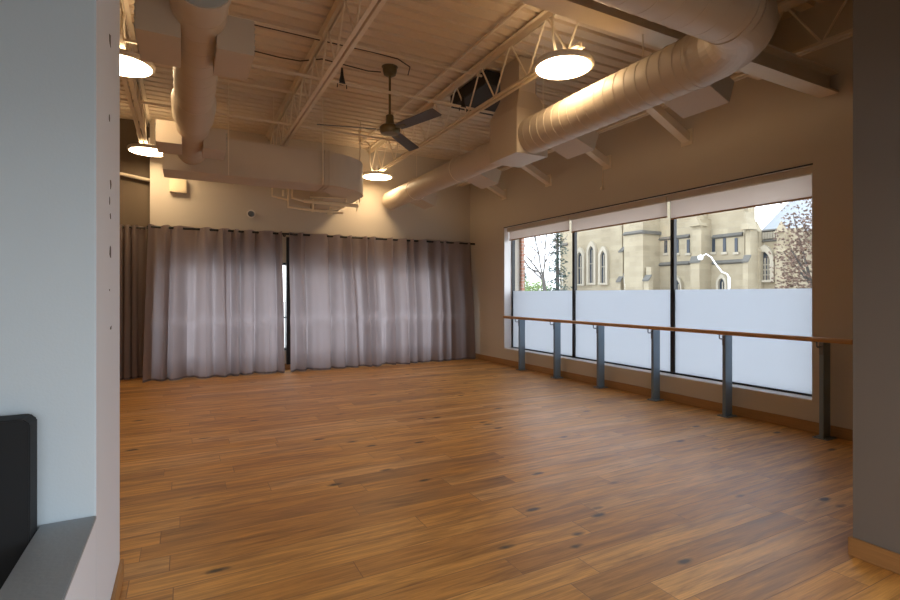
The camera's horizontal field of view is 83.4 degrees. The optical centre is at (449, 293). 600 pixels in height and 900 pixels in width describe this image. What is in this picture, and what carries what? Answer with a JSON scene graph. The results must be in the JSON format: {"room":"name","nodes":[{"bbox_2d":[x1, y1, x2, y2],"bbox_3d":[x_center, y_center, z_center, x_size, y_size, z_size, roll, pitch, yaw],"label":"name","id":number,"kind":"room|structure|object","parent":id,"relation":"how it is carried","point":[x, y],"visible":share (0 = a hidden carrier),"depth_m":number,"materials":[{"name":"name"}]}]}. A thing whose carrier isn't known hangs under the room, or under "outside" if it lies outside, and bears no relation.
{"room":"exercise studio","nodes":[
{"label":"exercise studio","id":0,"kind":"room"},
{"bbox_2d":[0,0,119,599],"bbox_3d":[-3.008,-0.835,1.624,3.193,4.770,0.840,0,0,-28],"label":"wall","id":1,"kind":"structure","parent":0,"point":[60,71],"depth_m":1.95,"materials":[{"name":"white paint"}]},
{"bbox_2d":[109,34,111,328],"bbox_3d":[-1.600,-0.528,2.379,0.001,1.394,0.086,0,0,-28],"label":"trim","id":2,"kind":"structure","parent":1,"relation":"attached to","point":[109,34],"depth_m":2.38,"materials":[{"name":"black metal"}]},
{"bbox_2d":[65,521,95,599],"bbox_3d":[-0.504,1.220,0.113,0.173,0.660,4.170,0,0,-28],"label":"wall","id":3,"kind":"structure","parent":0,"point":[83,585],"depth_m":1.80,"materials":[{"name":"white paint"}]},
{"bbox_2d":[0,516,95,599],"bbox_3d":[-0.504,0.882,0.112,0.177,0.015,4.169,0,0,-28],"label":"ledge","id":4,"kind":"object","parent":3,"relation":"on","point":[46,569],"depth_m":1.65,"materials":[{"name":"grey paint"}]},
{"bbox_2d":[111,559,123,599],"bbox_3d":[-0.620,1.498,0.537,0.018,0.105,5.028,0,0,-28],"label":"baseboard","id":5,"kind":"structure","parent":3,"relation":"attached to","point":[118,583],"depth_m":2.57,"materials":[{"name":"brown wood"}]},
{"bbox_2d":[120,118,149,272],"bbox_3d":[-6.968,-0.835,8.874,2.950,4.970,0.200,0,0,-28],"label":"wall","id":6,"kind":"structure","parent":0,"point":[134,193],"depth_m":9.35,"materials":[{"name":"beige paint"}]},
{"bbox_3d":[-6.317,-1.215,9.011,1.630,0.031,0.165,0,0,-28],"label":"curtain rod","id":7,"kind":"object","parent":6,"relation":"attached to","visible":0},
{"bbox_2d":[120,224,145,379],"bbox_3d":[-5.816,0.141,9.166,0.540,2.806,0.158,0,0,-28],"label":"curtain","id":8,"kind":"object","parent":7,"relation":"hanging from","point":[132,240],"visible":0.76,"depth_m":9.18,"materials":[{"name":"beige fabric"}]},
{"bbox_2d":[150,119,469,362],"bbox_3d":[-2.581,-0.835,10.995,6.790,4.970,0.300,0,0,-28],"label":"wall","id":9,"kind":"structure","parent":0,"point":[215,205],"depth_m":10.64,"materials":[{"name":"beige paint"}]},
{"bbox_2d":[120,172,149,181],"bbox_3d":[-6.873,-2.155,8.698,2.954,0.140,0.060,0,0,-28],"label":"pipe","id":10,"kind":"object","parent":9,"relation":"attached to","point":[121,173],"visible":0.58,"depth_m":9.25,"materials":[{"name":"beige metal"}]},
{"bbox_2d":[170,179,185,193],"bbox_3d":[-5.086,-2.016,9.446,0.279,0.242,0.104,0,0,-28],"label":"wall box","id":11,"kind":"object","parent":9,"relation":"attached to","point":[176,185],"visible":1,"depth_m":9.40,"materials":[{"name":"beige metal"}]},
{"bbox_2d":[246,210,255,217],"bbox_3d":[-3.960,-1.598,10.059,0.170,0.170,0.070,0,0,-28],"label":"fire alarm","id":12,"kind":"object","parent":9,"relation":"attached to","point":[250,213],"visible":1,"depth_m":10.04,"materials":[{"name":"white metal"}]},
{"bbox_2d":[283,237,290,364],"bbox_3d":[-2.870,0.140,10.750,5.550,2.620,0.205,0,0,-28],"label":"window","id":13,"kind":"structure","parent":9,"relation":"in","point":[287,348],"depth_m":10.39,"materials":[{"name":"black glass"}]},
{"bbox_2d":[147,225,474,244],"bbox_3d":[-2.465,-1.205,10.715,6.803,0.060,0.304,0,0,-28],"label":"curtain rod","id":14,"kind":"object","parent":9,"relation":"attached to","point":[184,228],"visible":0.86,"depth_m":10.28,"materials":[{"name":"black metal"}]},
{"bbox_2d":[142,224,226,382],"bbox_3d":[-4.805,0.146,9.212,1.360,2.796,0.386,0,0,-28],"label":"curtain","id":15,"kind":"object","parent":14,"relation":"hanging from","point":[185,328],"visible":1,"depth_m":9.22,"materials":[{"name":"beige fabric"}]},
{"bbox_2d":[224,228,284,375],"bbox_3d":[-3.784,0.146,9.780,1.097,2.796,0.368,0,0,-28],"label":"curtain","id":16,"kind":"object","parent":14,"relation":"hanging from","point":[253,261],"visible":1,"depth_m":9.76,"materials":[{"name":"beige fabric"}]},
{"bbox_2d":[289,232,358,371],"bbox_3d":[-2.571,0.146,10.407,1.452,2.796,0.360,0,0,-28],"label":"curtain","id":17,"kind":"object","parent":14,"relation":"hanging from","point":[323,314],"visible":1,"depth_m":10.34,"materials":[{"name":"beige fabric"}]},
{"bbox_2d":[352,236,395,366],"bbox_3d":[-1.639,0.146,10.876,0.920,2.796,0.345,0,0,-28],"label":"curtain","id":18,"kind":"object","parent":14,"relation":"hanging from","point":[372,258],"visible":0.98,"depth_m":10.88,"materials":[{"name":"beige fabric"}]},
{"bbox_2d":[393,238,442,363],"bbox_3d":[-0.730,0.146,11.364,1.213,2.796,0.384,0,0,-28],"label":"curtain","id":19,"kind":"object","parent":14,"relation":"hanging from","point":[416,265],"visible":0.92,"depth_m":11.38,"materials":[{"name":"beige fabric"}]},
{"bbox_2d":[440,241,475,360],"bbox_3d":[0.143,0.146,11.862,0.931,2.796,0.237,0,0,-28],"label":"curtain","id":20,"kind":"object","parent":14,"relation":"hanging from","point":[455,258],"visible":0.98,"depth_m":11.87,"materials":[{"name":"beige fabric"}]},
{"bbox_2d":[120,0,826,160],"bbox_3d":[-0.848,-3.320,4.866,10.040,0.200,13.200,0,0,-28],"label":"ceiling","id":21,"kind":"structure","parent":0,"point":[440,32],"depth_m":7.05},
{"bbox_2d":[120,0,150,143],"bbox_3d":[-3.947,-2.882,6.200,0.130,0.621,7.250,0,0,-28],"label":"roof truss","id":22,"kind":"object","parent":21,"relation":"attached to","point":[125,15],"visible":0.66,"depth_m":6.64,"materials":[{"name":"beige metal"}]},
{"bbox_2d":[120,48,155,77],"bbox_3d":[-3.552,-2.818,5.419,0.685,0.753,0.656,0,0,-28],"label":"round lamp","id":23,"kind":"object","parent":22,"relation":"hanging from","point":[131,65],"visible":0.44,"depth_m":5.43,"materials":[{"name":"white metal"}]},
{"bbox_2d":[125,108,162,156],"bbox_3d":[-5.216,-2.818,8.725,0.685,0.753,0.656,0,0,-28],"label":"round lamp","id":24,"kind":"object","parent":22,"relation":"hanging from","point":[148,149],"visible":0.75,"depth_m":8.60,"materials":[{"name":"white metal"}]},
{"bbox_2d":[134,0,254,164],"bbox_3d":[-2.728,-2.533,5.373,0.805,1.375,4.640,0,0,-28],"label":"air duct","id":25,"kind":"object","parent":21,"relation":"hanging from","point":[202,43],"visible":1,"depth_m":3.97,"materials":[{"name":"metal"}]},
{"bbox_2d":[134,0,139,53],"bbox_3d":[-2.319,-1.980,3.746,0.012,0.195,0.490,0,0,-28],"label":"suspension rod","id":26,"kind":"object","parent":25,"relation":"attached to","point":[134,0],"depth_m":3.58,"materials":[{"name":"metal"}]},
{"bbox_2d":[163,83,362,210],"bbox_3d":[-3.266,-2.460,9.067,3.220,1.520,2.472,0,0,-28],"label":"duct","id":27,"kind":"object","parent":21,"relation":"hanging from","point":[322,173],"visible":0.93,"depth_m":8.09,"materials":[{"name":"metal"}]},
{"bbox_2d":[271,188,358,214],"bbox_3d":[-2.457,-1.678,9.274,1.584,0.417,0.100,0,0,-28],"label":"pipe","id":28,"kind":"object","parent":27,"relation":"hanging from","point":[330,211],"visible":0.94,"depth_m":9.26,"materials":[{"name":"beige metal"}]},
{"bbox_2d":[254,50,380,72],"bbox_3d":[-1.872,-3.170,6.846,1.917,0.014,0.175,0,0,-19],"label":"cable","id":29,"kind":"object","parent":21,"relation":"attached to","point":[254,50],"visible":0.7,"depth_m":6.84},
{"bbox_2d":[265,0,386,145],"bbox_3d":[-2.032,-2.882,7.113,0.130,0.621,7.080,0,0,-28],"label":"roof truss","id":30,"kind":"object","parent":21,"relation":"attached to","point":[337,9],"visible":0.79,"depth_m":6.17,"materials":[{"name":"beige metal"}]},
{"bbox_2d":[120,67,489,151],"bbox_3d":[-2.854,-2.885,7.664,9.100,0.538,0.048,0,0,-28],"label":"bar","id":31,"kind":"object","parent":30,"relation":"attached to","point":[157,68],"visible":0.44,"depth_m":8.00,"materials":[{"name":"beige paint"}]},
{"bbox_2d":[123,14,569,113],"bbox_3d":[-1.968,-2.885,5.983,9.100,0.538,0.048,0,0,-28],"label":"bar","id":32,"kind":"object","parent":30,"relation":"attached to","point":[255,22],"visible":0.44,"depth_m":6.46,"materials":[{"name":"beige paint"}]},
{"bbox_2d":[337,68,346,88],"bbox_3d":[-1.347,-2.695,6.299,0.109,0.250,0.086,0,0,10],"label":"spotlight","id":33,"kind":"object","parent":32,"relation":"attached to","point":[341,80],"visible":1,"depth_m":6.28,"materials":[{"name":"black metal"}]},
{"bbox_2d":[459,93,466,111],"bbox_3d":[0.183,-2.695,7.105,0.109,0.250,0.086,0,0,10],"label":"spotlight","id":34,"kind":"object","parent":32,"relation":"attached to","point":[462,100],"visible":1,"depth_m":7.08,"materials":[{"name":"black metal"}]},
{"bbox_2d":[254,24,409,74],"bbox_3d":[-1.437,-3.170,6.438,2.398,0.014,0.344,0,0,-38],"label":"cable","id":35,"kind":"object","parent":21,"relation":"attached to","point":[254,24],"visible":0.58,"depth_m":6.35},
{"bbox_2d":[317,63,441,150],"bbox_3d":[-0.912,-2.739,7.021,1.740,0.963,1.757,0,0,-28],"label":"ceiling fan","id":36,"kind":"object","parent":21,"relation":"hanging from","point":[389,128],"visible":1,"depth_m":7.08,"materials":[{"name":"brown metal"}]},
{"bbox_2d":[361,3,525,142],"bbox_3d":[-0.471,-3.180,7.970,0.038,0.038,5.860,0,0,-28],"label":"conduit","id":37,"kind":"object","parent":21,"relation":"attached to","point":[522,5],"visible":1,"depth_m":6.71,"materials":[{"name":"beige metal"}]},
{"bbox_2d":[451,70,499,115],"bbox_3d":[0.653,-3.100,7.873,0.900,0.200,1.080,0,0,-28],"label":"roof hatch","id":38,"kind":"object","parent":21,"relation":"attached to","point":[482,93],"visible":0.52,"depth_m":7.59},
{"bbox_2d":[366,10,584,170],"bbox_3d":[-0.148,-2.882,8.107,0.130,0.621,7.080,0,0,-28],"label":"roof truss","id":39,"kind":"object","parent":21,"relation":"attached to","point":[544,16],"visible":0.73,"depth_m":6.91,"materials":[{"name":"beige metal"}]},
{"bbox_2d":[360,141,392,180],"bbox_3d":[-1.539,-2.818,10.606,0.685,0.753,0.656,0,0,-28],"label":"round lamp","id":40,"kind":"object","parent":39,"relation":"hanging from","point":[376,175],"visible":0.97,"depth_m":10.50,"materials":[{"name":"white metal"}]},
{"bbox_2d":[533,13,594,79],"bbox_3d":[1.220,-2.818,5.481,0.685,0.753,0.656,0,0,-28],"label":"round lamp","id":41,"kind":"object","parent":39,"relation":"hanging from","point":[562,64],"visible":0.99,"depth_m":5.38,"materials":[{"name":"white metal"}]},
{"bbox_2d":[382,0,778,209],"bbox_3d":[-1.589,-2.513,6.365,6.127,1.415,8.517,0,0,-28],"label":"air duct","id":42,"kind":"object","parent":21,"relation":"hanging from","point":[689,75],"visible":1,"depth_m":5.06,"materials":[{"name":"metal"}]},
{"bbox_2d":[514,0,760,80],"bbox_3d":[-0.472,-2.920,3.832,9.740,0.600,0.220,0,0,-28],"label":"girder","id":43,"kind":"object","parent":21,"relation":"attached to","point":[593,13],"visible":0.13,"depth_m":4.89,"materials":[{"name":"beige metal"}]},
{"bbox_2d":[456,0,852,186],"bbox_3d":[2.288,-2.882,8.204,0.130,0.621,9.180,0,0,-28],"label":"roof truss","id":44,"kind":"object","parent":21,"relation":"attached to","point":[787,5],"visible":0.16,"depth_m":5.45,"materials":[{"name":"beige metal"}]},
{"bbox_2d":[119,358,899,599],"bbox_3d":[-0.906,1.600,4.677,9.760,0.100,12.920,0,0,-28],"label":"floor","id":45,"kind":"structure","parent":0,"point":[465,479],"depth_m":3.96,"materials":[{"name":"brown wood"}]},
{"bbox_2d":[0,414,36,588],"bbox_3d":[-1.850,0.998,1.670,0.745,1.105,0.110,0,0,-28],"label":"panel","id":46,"kind":"object","parent":45,"relation":"on","point":[18,433],"visible":0.92,"depth_m":1.78,"materials":[{"name":"black plastic"}]},
{"bbox_2d":[503,316,852,440],"bbox_3d":[2.692,1.004,7.897,0.282,1.093,6.260,0,0,-28],"label":"ballet barre","id":47,"kind":"object","parent":45,"relation":"on","point":[824,343],"visible":0.99,"depth_m":6.42,"materials":[{"name":"brown wood"}]},
{"bbox_2d":[470,0,852,429],"bbox_3d":[2.814,-0.835,8.493,0.420,4.970,10.000,0,0,-28],"label":"wall","id":48,"kind":"structure","parent":0,"point":[765,126],"depth_m":6.42,"materials":[{"name":"beige paint"}]},
{"bbox_2d":[487,185,506,199],"bbox_3d":[0.781,-2.365,10.891,0.986,0.570,0.180,0,0,-28],"label":"brace","id":49,"kind":"object","parent":48,"relation":"attached to","point":[502,193],"visible":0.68,"depth_m":11.00,"materials":[{"name":"beige paint"}]},
{"bbox_2d":[504,228,510,347],"bbox_3d":[1.278,-0.131,11.161,0.188,2.638,0.009,0,0,-28],"label":"trim","id":50,"kind":"structure","parent":48,"relation":"attached to","point":[507,244],"depth_m":11.15,"materials":[{"name":"white paint"}]},
{"bbox_2d":[521,164,551,186],"bbox_3d":[1.490,-2.365,9.547,0.986,0.570,0.180,0,0,-28],"label":"brace","id":51,"kind":"object","parent":48,"relation":"attached to","point":[546,179],"visible":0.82,"depth_m":9.61,"materials":[{"name":"beige paint"}]},
{"bbox_2d":[586,148,610,169],"bbox_3d":[2.203,-2.365,8.193,0.986,0.570,0.180,0,0,-28],"label":"brace","id":52,"kind":"object","parent":48,"relation":"attached to","point":[604,161],"visible":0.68,"depth_m":8.30,"materials":[{"name":"beige paint"}]},
{"bbox_2d":[600,167,603,189],"bbox_3d":[2.557,-1.940,8.488,0.040,0.380,0.060,0,0,-28],"label":"conduit","id":53,"kind":"object","parent":48,"relation":"attached to","point":[602,187],"visible":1,"depth_m":8.49,"materials":[{"name":"metal"}]},
{"bbox_2d":[504,348,811,400],"bbox_3d":[2.710,1.194,8.438,0.194,0.012,6.160,0,0,-28],"label":"trim","id":54,"kind":"structure","parent":48,"relation":"attached to","point":[792,395],"depth_m":7.10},
{"bbox_2d":[504,163,812,227],"bbox_3d":[2.626,-1.458,8.393,0.010,0.016,6.180,0,0,-28],"label":"trim","id":55,"kind":"structure","parent":48,"relation":"attached to","point":[811,163],"depth_m":7.15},
{"bbox_2d":[511,202,811,396],"bbox_3d":[2.832,-0.125,8.502,0.080,2.650,6.160,0,0,-28],"label":"window","id":56,"kind":"structure","parent":48,"relation":"in","point":[781,365],"depth_m":7.39,"materials":[{"name":"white glass"}]},
{"bbox_2d":[507,216,570,240],"bbox_3d":[1.764,-1.312,10.279,0.090,0.274,2.000,0,0,-28],"label":"roller shade","id":57,"kind":"object","parent":56,"relation":"attached to","point":[557,225],"visible":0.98,"depth_m":10.17,"materials":[{"name":"beige fabric"}]},
{"bbox_2d":[569,196,669,232],"bbox_3d":[2.738,-1.292,8.433,0.090,0.314,2.134,0,0,-28],"label":"roller shade","id":58,"kind":"object","parent":56,"relation":"attached to","point":[656,208],"visible":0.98,"depth_m":8.27,"materials":[{"name":"beige fabric"}]},
{"bbox_2d":[667,166,811,219],"bbox_3d":[3.703,-1.272,6.602,0.090,0.354,1.966,0,0,-28],"label":"roller shade","id":59,"kind":"object","parent":56,"relation":"attached to","point":[794,185],"visible":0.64,"depth_m":6.46,"materials":[{"name":"beige fabric"}]},
{"bbox_2d":[475,353,852,440],"bbox_3d":[2.640,1.490,8.353,0.018,0.120,9.245,0,0,-28],"label":"baseboard","id":60,"kind":"structure","parent":48,"relation":"attached to","point":[839,432],"depth_m":6.89,"materials":[{"name":"brown wood"}]},
{"bbox_2d":[645,105,692,146],"bbox_3d":[2.907,-2.365,6.857,0.986,0.570,0.180,0,0,-28],"label":"brace","id":61,"kind":"object","parent":48,"relation":"attached to","point":[658,113],"visible":0.82,"depth_m":6.89,"materials":[{"name":"beige paint"}]},
{"bbox_2d":[738,44,838,97],"bbox_3d":[3.242,-2.285,5.044,2.040,0.230,0.180,0,0,-28],"label":"steel beam","id":62,"kind":"structure","parent":48,"relation":"attached to","point":[774,64],"depth_m":5.15,"materials":[{"name":"beige metal"}]},
{"bbox_2d":[853,0,895,552],"bbox_3d":[3.644,-0.835,3.541,2.730,4.770,0.205,0,0,-28],"label":"wall","id":63,"kind":"structure","parent":0,"point":[874,21],"depth_m":2.90,"materials":[{"name":"beige paint"}]},
{"bbox_2d":[896,0,899,553],"bbox_3d":[3.322,-0.835,1.429,0.190,4.770,3.230,0,0,-28],"label":"wall pier","id":64,"kind":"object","parent":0,"point":[897,1],"visible":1,"depth_m":2.80,"materials":[{"name":"beige paint"}]},
{"bbox_2d":[848,536,899,574],"bbox_3d":[2.513,1.495,2.740,0.018,0.110,0.603,0,0,-28],"label":"baseboard","id":65,"kind":"object","parent":64,"relation":"attached to","point":[886,559],"visible":1,"depth_m":2.89,"materials":[{"name":"brown wood"}]},
{"label":"outside","id":66,"kind":"structure","parent":0,"visible":0},
{"bbox_3d":[28.760,1.850,49.078,83.340,0.100,180.000,0,0,-28],"label":"street","id":67,"kind":"object","parent":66,"visible":0},
{"bbox_2d":[520,238,524,290],"bbox_3d":[1.480,-0.825,11.559,0.080,5.250,0.650,0,0,-28],"label":"brick pilaster","id":68,"kind":"object","parent":67,"relation":"on","point":[522,241],"visible":0.07,"depth_m":11.28,"materials":[{"name":"red brick"}]},
{"bbox_2d":[525,276,539,290],"bbox_3d":[7.574,-0.005,49.918,3.883,3.623,3.820,0,0,-28],"label":"leafy shrub","id":69,"kind":"object","parent":67,"relation":"on","point":[526,286],"visible":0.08,"depth_m":49.77,"materials":[{"name":"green plant"}]},
{"bbox_2d":[525,279,553,290],"bbox_3d":[7.943,0.119,44.864,3.160,3.371,3.192,0,0,-28],"label":"leafy shrub","id":70,"kind":"object","parent":67,"relation":"on","point":[538,286],"visible":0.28,"depth_m":44.68,"materials":[{"name":"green plant"}]},
{"bbox_2d":[525,223,570,290],"bbox_3d":[5.117,-3.081,31.740,4.681,9.783,6.548,0,0,-9],"label":"bare tree","id":71,"kind":"object","parent":67,"relation":"on","point":[542,276],"visible":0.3,"depth_m":30.61,"materials":[{"name":"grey plant"}]},
{"bbox_2d":[546,232,571,290],"bbox_3d":[7.745,-2.664,36.679,2.532,8.928,2.617,0,0,-28],"label":"conifer tree","id":72,"kind":"object","parent":67,"relation":"on","point":[556,269],"visible":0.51,"depth_m":36.56,"materials":[{"name":"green plant"}]},
{"bbox_2d":[560,199,811,290],"bbox_3d":[17.579,-5.550,31.722,11.110,14.800,22.052,0,0,-28],"label":"church building","id":73,"kind":"structure","parent":67,"relation":"on","point":[633,256],"depth_m":28.78,"materials":[{"name":"beige stone"}]},
{"bbox_2d":[697,254,729,288],"bbox_3d":[7.873,0.283,15.085,0.170,3.034,1.032,0,0,-28],"label":"street lamp","id":74,"kind":"object","parent":67,"relation":"on","point":[700,257],"visible":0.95,"depth_m":15.01,"materials":[{"name":"white metal"}]},
{"bbox_2d":[767,198,811,288],"bbox_3d":[12.359,-1.096,17.212,2.730,5.798,2.669,0,0,18],"label":"tree","id":75,"kind":"object","parent":67,"relation":"on","point":[806,275],"visible":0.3,"depth_m":17.39,"materials":[{"name":"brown plant"}]},
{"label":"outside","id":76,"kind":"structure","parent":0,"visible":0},
{"bbox_2d":[284,318,284,347],"bbox_3d":[-45.364,1.850,50.298,46.660,0.100,108.700,0,0,-28],"label":"yard","id":77,"kind":"structure","parent":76,"point":[284,318],"depth_m":23.31,"materials":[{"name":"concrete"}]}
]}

